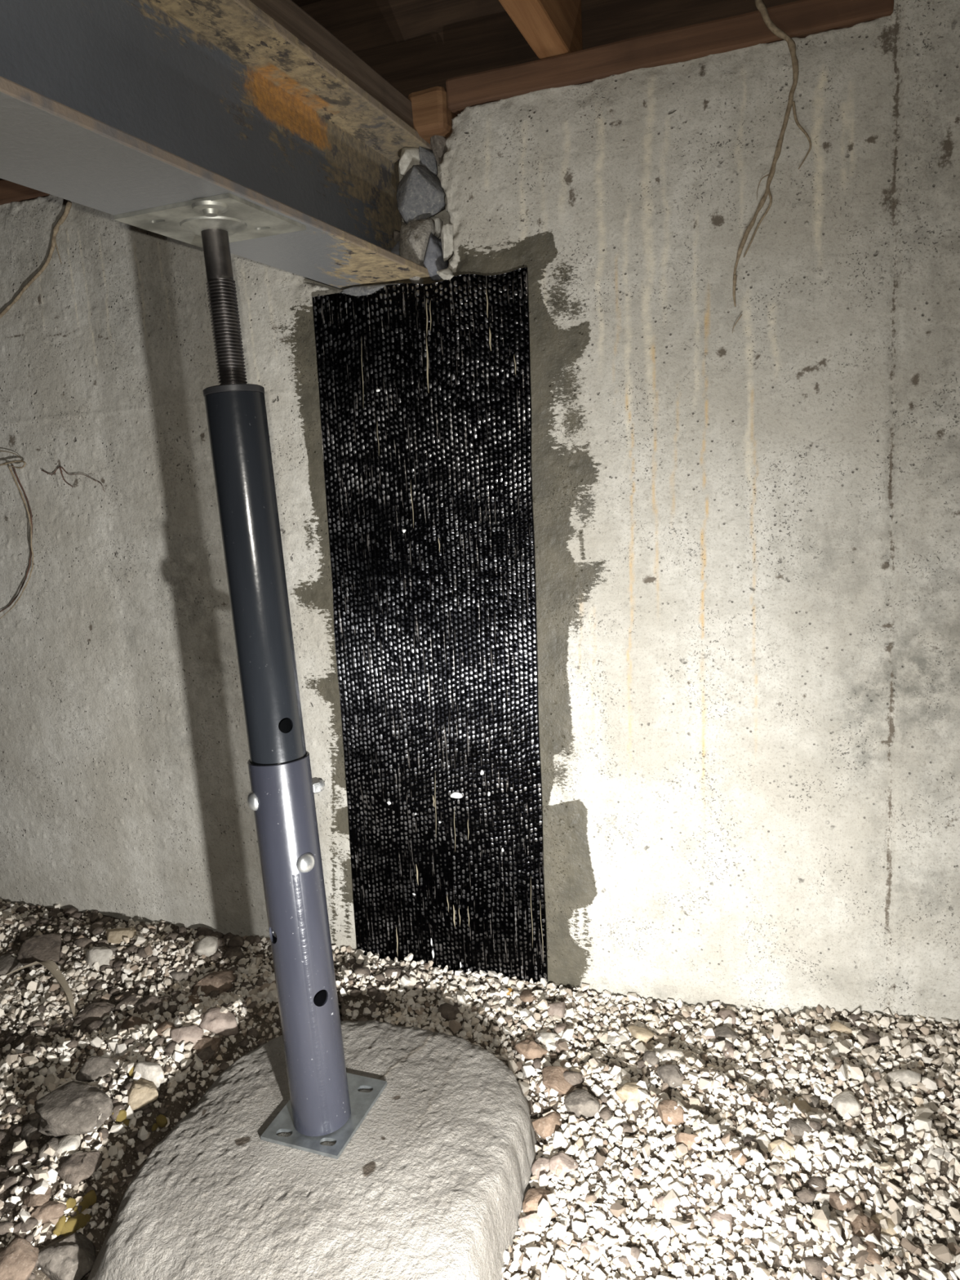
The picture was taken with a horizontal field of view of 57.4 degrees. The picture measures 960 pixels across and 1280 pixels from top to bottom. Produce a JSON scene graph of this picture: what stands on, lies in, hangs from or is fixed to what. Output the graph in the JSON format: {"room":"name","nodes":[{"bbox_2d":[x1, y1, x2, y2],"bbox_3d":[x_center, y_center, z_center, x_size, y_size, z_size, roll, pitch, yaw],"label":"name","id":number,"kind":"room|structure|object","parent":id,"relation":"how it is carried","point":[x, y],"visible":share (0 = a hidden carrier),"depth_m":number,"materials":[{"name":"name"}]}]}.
{"room":"crawl space","nodes":[
{"label":"crawl space","id":0,"kind":"room"},
{"bbox_2d":[291,0,321,6],"bbox_3d":[-0.844,-0.764,0.277,4.203,0.024,2.628,1,12,21],"label":"ceiling","id":1,"kind":"structure","parent":0,"point":[300,2],"depth_m":1.40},
{"bbox_2d":[498,0,582,59],"bbox_3d":[-0.342,-0.637,0.036,0.048,0.193,2.691,1,12,21],"label":"joist","id":2,"kind":"object","parent":1,"relation":"attached to","point":[551,28],"visible":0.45,"depth_m":1.15,"materials":[{"name":"orange wood"}]},
{"bbox_2d":[0,0,959,1022],"bbox_3d":[-0.318,-0.313,1.555,4.300,1.970,0.166,1,12,21],"label":"wall","id":3,"kind":"structure","parent":0,"point":[747,540],"depth_m":1.30,"materials":[{"name":"concrete"}]},
{"bbox_2d":[0,450,26,468],"bbox_3d":[-0.907,-0.345,1.674,0.105,0.040,0.009,1,12,21],"label":"dry root","id":4,"kind":"object","parent":3,"relation":"attached to","point":[22,460],"visible":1,"depth_m":1.67,"materials":[{"name":"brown plant"}]},
{"bbox_2d":[0,464,32,612],"bbox_3d":[-0.918,-0.194,1.718,0.128,0.289,0.006,1,12,21],"label":"dry root","id":5,"kind":"object","parent":3,"relation":"attached to","point":[13,468],"visible":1,"depth_m":1.69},
{"bbox_2d":[0,465,33,618],"bbox_3d":[-0.912,-0.187,1.708,0.120,0.297,0.010,1,12,21],"label":"dry root","id":6,"kind":"object","parent":3,"relation":"attached to","point":[9,466],"visible":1,"depth_m":1.68,"materials":[{"name":"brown plant"}]},
{"bbox_2d":[0,179,50,204],"bbox_3d":[-1.287,-0.822,1.799,2.301,0.043,0.138,1,12,21],"label":"plate","id":7,"kind":"object","parent":3,"relation":"on","point":[10,192],"visible":0.02,"depth_m":1.56,"materials":[{"name":"red wood"}]},
{"bbox_2d":[0,200,71,318],"bbox_3d":[-0.813,-0.666,1.574,0.245,0.191,0.011,1,12,21],"label":"dry root","id":8,"kind":"object","parent":3,"relation":"attached to","point":[68,204],"visible":1,"depth_m":1.55,"materials":[{"name":"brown plant"}]},
{"bbox_2d":[40,466,105,492],"bbox_3d":[-0.761,-0.299,1.638,0.143,0.052,0.003,1,12,21],"label":"dry root","id":9,"kind":"object","parent":3,"relation":"attached to","point":[60,468],"visible":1,"depth_m":1.64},
{"bbox_2d":[339,282,402,296],"bbox_3d":[-0.170,-0.545,1.367,0.112,0.019,0.030,1,12,21],"label":"smear","id":10,"kind":"object","parent":3,"relation":"attached to","point":[364,290],"visible":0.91,"depth_m":1.36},
{"bbox_2d":[0,0,799,179],"bbox_3d":[-0.388,-0.929,1.484,4.201,0.192,0.043,1,12,21],"label":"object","id":11,"kind":"structure","parent":3,"relation":"attached to","point":[415,46],"depth_m":1.33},
{"bbox_2d":[312,267,547,982],"bbox_3d":[-0.081,0.029,1.454,0.389,1.176,0.008,1,12,21],"label":"strip","id":12,"kind":"object","parent":3,"relation":"attached to","point":[425,389],"visible":1,"depth_m":1.44,"materials":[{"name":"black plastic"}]},
{"bbox_2d":[435,268,453,279],"bbox_3d":[-0.053,-0.546,1.309,0.027,0.019,0.030,1,12,21],"label":"chunk","id":13,"kind":"object","parent":12,"relation":"on","point":[446,273],"visible":1,"depth_m":1.30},
{"bbox_2d":[408,86,456,144],"bbox_3d":[-0.065,-0.778,1.312,0.063,0.062,0.086,1,12,21],"label":"wood block","id":14,"kind":"object","parent":3,"relation":"on","point":[431,113],"visible":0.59,"depth_m":1.27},
{"bbox_2d":[423,232,448,280],"bbox_3d":[-0.064,-0.586,1.346,0.032,0.068,0.070,1,12,21],"label":"chunk","id":15,"kind":"object","parent":3,"relation":"on","point":[433,261],"visible":0.8,"depth_m":1.32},
{"bbox_2d":[430,216,442,238],"bbox_3d":[-0.072,-0.635,1.349,0.026,0.029,0.040,1,12,21],"label":"chunk","id":16,"kind":"object","parent":15,"relation":"on","point":[438,222],"visible":0.52,"depth_m":1.34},
{"bbox_2d":[440,223,453,261],"bbox_3d":[-0.047,-0.598,1.317,0.021,0.052,0.040,1,12,21],"label":"chunk","id":17,"kind":"object","parent":3,"relation":"on","point":[447,229],"visible":1,"depth_m":1.31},
{"bbox_2d":[445,0,893,116],"bbox_3d":[0.249,-0.796,1.222,0.587,0.043,0.138,1,12,21],"label":"plate","id":18,"kind":"object","parent":3,"relation":"on","point":[802,19],"visible":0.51,"depth_m":1.16,"materials":[{"name":"red wood"}]},
{"bbox_2d":[732,0,811,333],"bbox_3d":[0.376,-0.611,1.134,0.098,0.400,0.010,1,12,22],"label":"dry root","id":19,"kind":"object","parent":3,"relation":"attached to","point":[760,6],"visible":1,"depth_m":1.12,"materials":[{"name":"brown plant"}]},
{"bbox_2d":[0,898,959,1279],"bbox_3d":[-0.705,0.842,0.580,4.300,0.157,2.424,1,12,21],"label":"floor","id":20,"kind":"structure","parent":0,"point":[899,1158],"depth_m":1.21,"materials":[{"name":"gravel"}]},
{"bbox_2d":[0,953,22,976],"bbox_3d":[-0.917,0.632,1.683,0.065,0.033,0.070,-2,12,7],"label":"lump","id":21,"kind":"object","parent":20,"relation":"on","point":[9,963],"visible":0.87,"depth_m":1.68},
{"bbox_2d":[0,1236,39,1279],"bbox_3d":[-0.536,0.720,1.013,0.049,0.032,0.062,-7,12,-19],"label":"lump","id":22,"kind":"object","parent":20,"relation":"on","point":[18,1260],"visible":1,"depth_m":1.01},
{"bbox_2d":[19,1117,39,1142],"bbox_3d":[-0.626,0.690,1.238,0.034,0.022,0.042,5,14,35],"label":"loose stone","id":23,"kind":"object","parent":20,"relation":"on","point":[28,1129],"visible":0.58,"depth_m":1.23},
{"bbox_2d":[22,1180,51,1207],"bbox_3d":[-0.556,0.698,1.100,0.039,0.021,0.032,1,12,21],"label":"stone","id":24,"kind":"object","parent":20,"relation":"on","point":[29,1199],"visible":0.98,"depth_m":1.09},
{"bbox_2d":[17,932,62,966],"bbox_3d":[-0.846,0.607,1.706,0.110,0.055,0.078,1,12,21],"label":"clod","id":25,"kind":"object","parent":20,"relation":"on","point":[41,948],"visible":0.85,"depth_m":1.69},
{"bbox_2d":[6,960,75,1016],"bbox_3d":[-0.777,0.618,1.598,0.248,0.035,0.061,5,14,37],"label":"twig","id":26,"kind":"object","parent":20,"relation":"on","point":[51,966],"visible":1,"depth_m":1.61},
{"bbox_2d":[30,1200,66,1224],"bbox_3d":[-0.534,0.708,1.086,0.044,0.023,0.036,1,12,21],"label":"stone","id":27,"kind":"object","parent":20,"relation":"on","point":[50,1210],"visible":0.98,"depth_m":1.08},
{"bbox_2d":[37,1137,60,1161],"bbox_3d":[-0.573,0.682,1.173,0.035,0.022,0.039,1,12,21],"label":"loose stone","id":28,"kind":"object","parent":20,"relation":"on","point":[53,1142],"visible":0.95,"depth_m":1.16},
{"bbox_2d":[54,1214,66,1231],"bbox_3d":[-0.515,0.719,1.079,0.016,0.017,0.015,3,13,29],"label":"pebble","id":29,"kind":"object","parent":20,"relation":"on","point":[61,1221],"visible":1,"depth_m":1.07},
{"bbox_2d":[36,1231,95,1279],"bbox_3d":[-0.498,0.738,1.053,0.093,0.047,0.066,1,12,21],"label":"stone","id":30,"kind":"object","parent":20,"relation":"on","point":[71,1256],"visible":0.91,"depth_m":1.03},
{"bbox_2d":[56,1134,81,1154],"bbox_3d":[-0.553,0.680,1.178,0.029,0.020,0.028,-4,11,-1],"label":"loose stone","id":31,"kind":"object","parent":20,"relation":"on","point":[70,1143],"visible":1,"depth_m":1.17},
{"bbox_2d":[60,1217,79,1235],"bbox_3d":[-0.504,0.723,1.081,0.018,0.021,0.022,-3,11,2],"label":"pebble","id":32,"kind":"object","parent":20,"relation":"on","point":[71,1225],"visible":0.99,"depth_m":1.07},
{"bbox_2d":[66,1197,76,1208],"bbox_3d":[-0.515,0.710,1.103,0.014,0.016,0.014,-10,13,-29],"label":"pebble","id":33,"kind":"object","parent":20,"relation":"on","point":[71,1202],"visible":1,"depth_m":1.10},
{"bbox_2d":[34,1080,113,1137],"bbox_3d":[-0.567,0.664,1.227,0.112,0.056,0.082,1,12,21],"label":"stone","id":34,"kind":"object","parent":20,"relation":"on","point":[73,1108],"visible":0.95,"depth_m":1.21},
{"bbox_2d":[55,1150,102,1186],"bbox_3d":[-0.526,0.691,1.152,0.061,0.031,0.054,5,14,35],"label":"stone","id":35,"kind":"object","parent":20,"relation":"on","point":[74,1168],"visible":0.99,"depth_m":1.14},
{"bbox_2d":[74,1213,87,1230],"bbox_3d":[-0.499,0.723,1.090,0.020,0.019,0.018,-10,13,-28],"label":"crumb","id":36,"kind":"object","parent":20,"relation":"on","point":[82,1218],"visible":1,"depth_m":1.09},
{"bbox_2d":[78,1200,88,1211],"bbox_3d":[-0.502,0.716,1.109,0.014,0.016,0.011,-13,15,-41],"label":"crumb","id":37,"kind":"object","parent":20,"relation":"on","point":[85,1204],"visible":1,"depth_m":1.11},
{"bbox_2d":[82,1189,97,1205],"bbox_3d":[-0.500,0.714,1.121,0.017,0.015,0.018,-11,14,-33],"label":"pebble","id":38,"kind":"object","parent":20,"relation":"on","point":[91,1197],"visible":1,"depth_m":1.12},
{"bbox_2d":[73,1001,114,1026],"bbox_3d":[-0.664,0.643,1.507,0.060,0.030,0.060,1,12,21],"label":"clod","id":39,"kind":"object","parent":20,"relation":"on","point":[91,1012],"visible":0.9,"depth_m":1.50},
{"bbox_2d":[75,1055,119,1082],"bbox_3d":[-0.578,0.653,1.331,0.062,0.040,0.049,1,12,21],"label":"loose stone","id":40,"kind":"object","parent":20,"relation":"on","point":[95,1068],"visible":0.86,"depth_m":1.32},
{"bbox_2d":[85,946,112,970],"bbox_3d":[-0.721,0.602,1.663,0.064,0.039,0.040,1,12,21],"label":"loose stone","id":41,"kind":"object","parent":20,"relation":"on","point":[103,955],"visible":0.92,"depth_m":1.65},
{"bbox_2d":[84,942,117,961],"bbox_3d":[-0.717,0.599,1.675,0.054,0.028,0.054,1,12,21],"label":"clod","id":42,"kind":"object","parent":20,"relation":"on","point":[113,948],"visible":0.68,"depth_m":1.68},
{"bbox_2d":[99,1017,116,1031],"bbox_3d":[-0.621,0.644,1.470,0.039,0.019,0.032,1,12,21],"label":"clod","id":43,"kind":"object","parent":20,"relation":"on","point":[108,1022],"visible":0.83,"depth_m":1.46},
{"bbox_2d":[105,927,137,943],"bbox_3d":[-0.703,0.577,1.714,0.074,0.021,0.045,-3,11,0],"label":"chip","id":44,"kind":"object","parent":20,"relation":"on","point":[116,935],"visible":0.99,"depth_m":1.71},
{"bbox_2d":[115,1109,126,1122],"bbox_3d":[-0.503,0.668,1.229,0.016,0.018,0.016,-12,14,-37],"label":"pebble","id":45,"kind":"object","parent":20,"relation":"on","point":[122,1116],"visible":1,"depth_m":1.22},
{"bbox_2d":[114,993,140,1009],"bbox_3d":[-0.613,0.634,1.530,0.033,0.017,0.042,1,12,21],"label":"clod","id":46,"kind":"object","parent":20,"relation":"on","point":[132,999],"visible":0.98,"depth_m":1.52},
{"bbox_2d":[120,1016,151,1030],"bbox_3d":[-0.574,0.643,1.458,0.060,0.029,0.037,1,12,21],"label":"clod","id":47,"kind":"object","parent":20,"relation":"on","point":[131,1021],"visible":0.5,"depth_m":1.46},
{"bbox_2d":[126,1078,158,1110],"bbox_3d":[-0.491,0.655,1.272,0.043,0.033,0.066,-9,13,-27],"label":"lump","id":48,"kind":"object","parent":20,"relation":"on","point":[142,1092],"visible":1,"depth_m":1.25,"materials":[{"name":"beige stone"}]},
{"bbox_2d":[133,995,158,1015],"bbox_3d":[-0.578,0.633,1.520,0.046,0.026,0.038,6,15,39],"label":"clod","id":49,"kind":"object","parent":20,"relation":"on","point":[147,1003],"visible":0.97,"depth_m":1.51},
{"bbox_2d":[133,1061,164,1088],"bbox_3d":[-0.489,0.643,1.305,0.058,0.036,0.032,4,13,31],"label":"loose stone","id":50,"kind":"object","parent":20,"relation":"on","point":[149,1071],"visible":0.81,"depth_m":1.29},
{"bbox_2d":[155,1113,167,1127],"bbox_3d":[-0.454,0.686,1.252,0.019,0.018,0.013,5,14,37],"label":"pebble","id":51,"kind":"object","parent":20,"relation":"on","point":[161,1119],"visible":1,"depth_m":1.25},
{"bbox_2d":[155,1021,177,1036],"bbox_3d":[-0.500,0.623,1.402,0.036,0.022,0.032,1,12,21],"label":"loose stone","id":52,"kind":"object","parent":20,"relation":"on","point":[161,1028],"visible":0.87,"depth_m":1.40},
{"bbox_2d":[168,968,189,981],"bbox_3d":[-0.548,0.613,1.603,0.037,0.019,0.031,1,12,21],"label":"clod","id":53,"kind":"object","parent":20,"relation":"on","point":[182,975],"visible":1,"depth_m":1.59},
{"bbox_2d":[168,1024,204,1046],"bbox_3d":[-0.464,0.627,1.385,0.056,0.033,0.030,-6,12,-10],"label":"loose stone","id":54,"kind":"object","parent":20,"relation":"on","point":[190,1033],"visible":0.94,"depth_m":1.38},
{"bbox_2d":[182,995,200,1005],"bbox_3d":[-0.498,0.624,1.515,0.035,0.010,0.026,1,12,21],"label":"chip","id":55,"kind":"object","parent":20,"relation":"on","point":[191,998],"visible":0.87,"depth_m":1.51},
{"bbox_2d":[193,935,218,956],"bbox_3d":[-0.522,0.583,1.671,0.046,0.032,0.055,-6,12,-11],"label":"rock","id":56,"kind":"object","parent":20,"relation":"on","point":[207,945],"visible":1,"depth_m":1.65,"materials":[{"name":"stone"}]},
{"bbox_2d":[191,1035,221,1058],"bbox_3d":[-0.431,0.637,1.382,0.047,0.024,0.044,1,12,21],"label":"clod","id":57,"kind":"object","parent":20,"relation":"on","point":[206,1041],"visible":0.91,"depth_m":1.38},
{"bbox_2d":[191,969,235,996],"bbox_3d":[-0.475,0.612,1.560,0.077,0.040,0.062,-5,12,-6],"label":"clod","id":58,"kind":"object","parent":20,"relation":"on","point":[222,980],"visible":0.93,"depth_m":1.54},
{"bbox_2d":[199,1007,238,1036],"bbox_3d":[-0.420,0.617,1.414,0.068,0.040,0.043,-3,11,4],"label":"loose stone","id":59,"kind":"object","parent":20,"relation":"on","point":[215,1021],"visible":1,"depth_m":1.40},
{"bbox_2d":[223,946,243,959],"bbox_3d":[-0.469,0.596,1.666,0.037,0.018,0.035,-7,12,-17],"label":"clod","id":60,"kind":"object","parent":20,"relation":"on","point":[232,951],"visible":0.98,"depth_m":1.66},
{"bbox_2d":[87,1020,537,1279],"bbox_3d":[-0.182,0.720,1.086,0.516,0.181,0.604,1,12,21],"label":"concrete footing","id":61,"kind":"object","parent":20,"relation":"on","point":[433,1183],"visible":0.88,"depth_m":1.04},
{"bbox_2d":[113,192,386,1159],"bbox_3d":[-0.257,0.074,1.070,0.177,1.101,0.176,1,12,21],"label":"post","id":62,"kind":"object","parent":61,"relation":"on","point":[326,1103],"visible":1,"depth_m":1.03,"materials":[{"name":"metal"}]},
{"bbox_2d":[0,0,437,289],"bbox_3d":[-0.594,-0.391,0.184,0.155,0.199,2.685,1,12,21],"label":"steel beam","id":63,"kind":"structure","parent":62,"relation":"on","point":[113,107],"depth_m":0.93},
{"bbox_2d":[249,0,413,128],"bbox_3d":[-0.610,-0.502,0.130,0.142,0.044,2.620,1,12,21],"label":"beam nailer","id":64,"kind":"structure","parent":63,"relation":"on","point":[286,13],"depth_m":1.08,"materials":[{"name":"brown wood"}]},
{"bbox_2d":[390,240,399,255],"bbox_3d":[-0.123,-0.595,1.367,0.043,0.056,0.050,1,12,21],"label":"chunk","id":65,"kind":"object","parent":63,"relation":"on","point":[395,250],"visible":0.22,"depth_m":1.35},
{"bbox_2d":[392,229,399,244],"bbox_3d":[-0.128,-0.622,1.357,0.016,0.020,0.031,-2,12,5],"label":"chunk","id":66,"kind":"object","parent":65,"relation":"on","point":[396,233],"visible":0.72,"depth_m":1.35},
{"bbox_2d":[399,217,435,284],"bbox_3d":[-0.094,-0.594,1.335,0.059,0.101,0.059,-14,16,-42],"label":"chunk","id":67,"kind":"object","parent":63,"relation":"in","point":[415,235],"visible":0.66,"depth_m":1.31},
{"bbox_2d":[395,164,444,223],"bbox_3d":[-0.093,-0.674,1.334,0.070,0.091,0.067,-10,13,-29],"label":"chunk","id":68,"kind":"object","parent":67,"relation":"on","point":[420,194],"visible":0.92,"depth_m":1.31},
{"bbox_2d":[399,147,420,176],"bbox_3d":[-0.104,-0.724,1.328,0.046,0.047,0.032,-10,13,-30],"label":"chunk","id":69,"kind":"object","parent":68,"relation":"on","point":[409,157],"visible":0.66,"depth_m":1.31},
{"bbox_2d":[418,146,437,174],"bbox_3d":[-0.081,-0.730,1.337,0.030,0.044,0.047,-3,11,1],"label":"chunk","id":70,"kind":"object","parent":68,"relation":"on","point":[427,157],"visible":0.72,"depth_m":1.32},
{"bbox_2d":[430,135,447,164],"bbox_3d":[-0.057,-0.735,1.310,0.031,0.051,0.040,1,12,21],"label":"chunk","id":71,"kind":"object","parent":68,"relation":"on","point":[437,143],"visible":0.74,"depth_m":1.30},
{"bbox_2d":[519,989,536,1004],"bbox_3d":[0.082,0.600,1.472,0.030,0.019,0.036,1,12,21],"label":"loose stone","id":72,"kind":"object","parent":20,"relation":"on","point":[526,996],"visible":1,"depth_m":1.46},
{"bbox_2d":[513,1038,547,1060],"bbox_3d":[0.077,0.627,1.340,0.036,0.033,0.044,-12,14,-37],"label":"loose stone","id":73,"kind":"object","parent":20,"relation":"on","point":[531,1050],"visible":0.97,"depth_m":1.33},
{"bbox_2d":[518,1213,546,1235],"bbox_3d":[0.063,0.700,1.049,0.035,0.022,0.026,1,12,21],"label":"loose stone","id":74,"kind":"object","parent":20,"relation":"on","point":[527,1224],"visible":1,"depth_m":1.04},
{"bbox_2d":[522,1187,553,1215],"bbox_3d":[0.072,0.692,1.077,0.039,0.025,0.046,1,12,21],"label":"loose stone","id":75,"kind":"object","parent":20,"relation":"on","point":[533,1197],"visible":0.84,"depth_m":1.07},
{"bbox_2d":[531,1156,550,1179],"bbox_3d":[0.082,0.685,1.135,0.031,0.018,0.032,1,12,21],"label":"loose stone","id":76,"kind":"object","parent":20,"relation":"on","point":[536,1170],"visible":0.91,"depth_m":1.13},
{"bbox_2d":[531,1111,562,1139],"bbox_3d":[0.094,0.671,1.217,0.041,0.030,0.041,-13,15,-38],"label":"loose stone","id":77,"kind":"object","parent":20,"relation":"on","point":[545,1126],"visible":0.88,"depth_m":1.21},
{"bbox_2d":[536,1031,558,1045],"bbox_3d":[0.106,0.622,1.363,0.037,0.022,0.028,1,12,21],"label":"loose stone","id":78,"kind":"object","parent":20,"relation":"on","point":[547,1037],"visible":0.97,"depth_m":1.36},
{"bbox_2d":[546,1001,566,1017],"bbox_3d":[0.124,0.605,1.430,0.035,0.023,0.034,1,12,21],"label":"loose stone","id":79,"kind":"object","parent":20,"relation":"on","point":[555,1008],"visible":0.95,"depth_m":1.42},
{"bbox_2d":[542,1065,573,1096],"bbox_3d":[0.112,0.639,1.266,0.053,0.033,0.047,1,12,21],"label":"loose stone","id":80,"kind":"object","parent":20,"relation":"on","point":[553,1077],"visible":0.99,"depth_m":1.26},
{"bbox_2d":[553,1022,568,1034],"bbox_3d":[0.129,0.615,1.382,0.026,0.017,0.026,-8,12,-22],"label":"loose stone","id":81,"kind":"object","parent":20,"relation":"on","point":[563,1026],"visible":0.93,"depth_m":1.38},
{"bbox_2d":[549,1151,578,1180],"bbox_3d":[0.107,0.675,1.123,0.036,0.023,0.037,1,12,21],"label":"loose stone","id":82,"kind":"object","parent":20,"relation":"on","point":[567,1163],"visible":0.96,"depth_m":1.12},
{"bbox_2d":[564,1088,599,1118],"bbox_3d":[0.143,0.647,1.221,0.051,0.032,0.039,1,12,21],"label":"loose stone","id":83,"kind":"object","parent":20,"relation":"on","point":[580,1103],"visible":0.99,"depth_m":1.21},
{"bbox_2d":[580,1240,599,1259],"bbox_3d":[0.125,0.694,0.997,0.022,0.015,0.021,-8,13,-24],"label":"loose stone","id":84,"kind":"object","parent":20,"relation":"on","point":[593,1250],"visible":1,"depth_m":0.99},
{"bbox_2d":[602,1030,628,1046],"bbox_3d":[0.208,0.620,1.364,0.047,0.013,0.037,1,12,21],"label":"stone","id":85,"kind":"object","parent":20,"relation":"on","point":[611,1039],"visible":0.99,"depth_m":1.35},
{"bbox_2d":[615,1082,646,1102],"bbox_3d":[0.211,0.628,1.215,0.043,0.027,0.027,-8,12,-21],"label":"loose stone","id":86,"kind":"object","parent":20,"relation":"on","point":[628,1090],"visible":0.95,"depth_m":1.21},
{"bbox_2d":[628,1025,654,1044],"bbox_3d":[0.248,0.616,1.358,0.042,0.026,0.028,1,12,21],"label":"loose stone","id":87,"kind":"object","parent":20,"relation":"on","point":[644,1035],"visible":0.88,"depth_m":1.35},
{"bbox_2d":[642,1050,659,1066],"bbox_3d":[0.252,0.614,1.285,0.028,0.017,0.025,1,12,21],"label":"loose stone","id":88,"kind":"object","parent":20,"relation":"on","point":[650,1056],"visible":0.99,"depth_m":1.28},
{"bbox_2d":[656,1195,679,1215],"bbox_3d":[0.222,0.676,1.045,0.022,0.018,0.026,-12,14,-36],"label":"loose stone","id":89,"kind":"object","parent":20,"relation":"on","point":[660,1200],"visible":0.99,"depth_m":1.04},
{"bbox_2d":[657,1064,684,1090],"bbox_3d":[0.271,0.617,1.240,0.032,0.027,0.039,-5,12,-6],"label":"loose stone","id":90,"kind":"object","parent":20,"relation":"on","point":[669,1074],"visible":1,"depth_m":1.23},
{"bbox_2d":[657,1099,685,1125],"bbox_3d":[0.255,0.629,1.169,0.040,0.024,0.032,1,12,21],"label":"loose stone","id":91,"kind":"object","parent":20,"relation":"on","point":[665,1108],"visible":1,"depth_m":1.16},
{"bbox_2d":[659,1048,684,1062],"bbox_3d":[0.280,0.607,1.283,0.039,0.024,0.030,1,12,21],"label":"loose stone","id":92,"kind":"object","parent":20,"relation":"on","point":[664,1052],"visible":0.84,"depth_m":1.27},
{"bbox_2d":[675,1132,701,1150],"bbox_3d":[0.264,0.636,1.114,0.034,0.021,0.021,1,12,21],"label":"loose stone","id":93,"kind":"object","parent":20,"relation":"on","point":[688,1140],"visible":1,"depth_m":1.11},
{"bbox_2d":[705,1029,718,1040],"bbox_3d":[0.356,0.604,1.334,0.034,0.021,0.023,1,12,21],"label":"loose stone","id":94,"kind":"object","parent":20,"relation":"on","point":[708,1037],"visible":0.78,"depth_m":1.33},
{"bbox_2d":[710,1208,733,1233],"bbox_3d":[0.282,0.677,1.023,0.026,0.016,0.028,1,12,21],"label":"loose stone","id":95,"kind":"object","parent":20,"relation":"on","point":[716,1217],"visible":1,"depth_m":1.02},
{"bbox_2d":[717,1008,736,1025],"bbox_3d":[0.385,0.590,1.369,0.030,0.020,0.032,1,12,21],"label":"loose stone","id":96,"kind":"object","parent":20,"relation":"on","point":[724,1014],"visible":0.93,"depth_m":1.36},
{"bbox_2d":[713,1025,742,1040],"bbox_3d":[0.375,0.601,1.327,0.043,0.028,0.026,1,12,21],"label":"loose stone","id":97,"kind":"object","parent":20,"relation":"on","point":[721,1033],"visible":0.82,"depth_m":1.32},
{"bbox_2d":[722,1046,735,1060],"bbox_3d":[0.366,0.606,1.287,0.020,0.014,0.024,-2,12,7],"label":"loose stone","id":98,"kind":"object","parent":20,"relation":"on","point":[730,1050],"visible":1,"depth_m":1.28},
{"bbox_2d":[729,1149,747,1165],"bbox_3d":[0.320,0.638,1.083,0.018,0.014,0.023,-5,12,-7],"label":"loose stone","id":99,"kind":"object","parent":20,"relation":"on","point":[735,1153],"visible":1,"depth_m":1.08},
{"bbox_2d":[769,1175,786,1191],"bbox_3d":[0.359,0.654,1.052,0.022,0.014,0.020,-9,13,-24],"label":"loose stone","id":100,"kind":"object","parent":20,"relation":"on","point":[778,1180],"visible":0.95,"depth_m":1.05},
{"bbox_2d":[767,1138,795,1160],"bbox_3d":[0.378,0.640,1.101,0.037,0.023,0.022,1,12,21],"label":"loose stone","id":101,"kind":"object","parent":20,"relation":"on","point":[771,1145],"visible":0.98,"depth_m":1.10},
{"bbox_2d":[788,1118,812,1136],"bbox_3d":[0.405,0.619,1.110,0.027,0.017,0.025,-4,11,-2],"label":"loose stone","id":102,"kind":"object","parent":20,"relation":"on","point":[797,1126],"visible":1,"depth_m":1.10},
{"bbox_2d":[790,1096,811,1112],"bbox_3d":[0.428,0.624,1.171,0.028,0.017,0.025,-9,13,-27],"label":"loose stone","id":103,"kind":"object","parent":20,"relation":"on","point":[802,1104],"visible":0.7,"depth_m":1.17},
{"bbox_2d":[808,1093,821,1108],"bbox_3d":[0.447,0.620,1.178,0.024,0.016,0.029,1,12,21],"label":"loose stone","id":104,"kind":"object","parent":20,"relation":"on","point":[815,1100],"visible":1,"depth_m":1.17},
{"bbox_2d":[826,1124,844,1134],"bbox_3d":[0.445,0.621,1.115,0.034,0.009,0.020,1,12,21],"label":"chip","id":105,"kind":"object","parent":20,"relation":"on","point":[838,1128],"visible":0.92,"depth_m":1.11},
{"bbox_2d":[828,1021,852,1035],"bbox_3d":[0.533,0.578,1.298,0.038,0.023,0.023,1,12,21],"label":"loose stone","id":106,"kind":"object","parent":20,"relation":"on","point":[836,1026],"visible":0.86,"depth_m":1.29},
{"bbox_2d":[825,1191,861,1212],"bbox_3d":[0.426,0.659,1.029,0.040,0.020,0.032,1,12,21],"label":"clod","id":107,"kind":"object","parent":20,"relation":"on","point":[835,1202],"visible":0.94,"depth_m":1.02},
{"bbox_2d":[832,1090,861,1117],"bbox_3d":[0.481,0.610,1.152,0.035,0.023,0.035,-4,11,-2],"label":"loose stone","id":108,"kind":"object","parent":20,"relation":"on","point":[845,1101],"visible":1,"depth_m":1.14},
{"bbox_2d":[847,1212,880,1240],"bbox_3d":[0.429,0.664,0.988,0.037,0.020,0.039,-10,13,-29],"label":"clod","id":109,"kind":"object","parent":20,"relation":"on","point":[863,1221],"visible":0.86,"depth_m":0.98,"materials":[{"name":"stone"}]},
{"bbox_2d":[861,1240,882,1264],"bbox_3d":[0.424,0.664,0.949,0.023,0.012,0.028,1,12,21],"label":"clod","id":110,"kind":"object","parent":20,"relation":"on","point":[873,1256],"visible":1,"depth_m":0.94,"materials":[{"name":"stone"}]},
{"bbox_2d":[870,1213,898,1238],"bbox_3d":[0.460,0.667,0.998,0.028,0.014,0.034,1,12,21],"label":"clod","id":111,"kind":"object","parent":20,"relation":"on","point":[877,1218],"visible":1,"depth_m":0.99,"materials":[{"name":"beige stone"}]},
{"bbox_2d":[886,1069,920,1088],"bbox_3d":[0.571,0.590,1.183,0.043,0.027,0.028,1,12,21],"label":"loose stone","id":112,"kind":"object","parent":20,"relation":"on","point":[905,1076],"visible":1,"depth_m":1.17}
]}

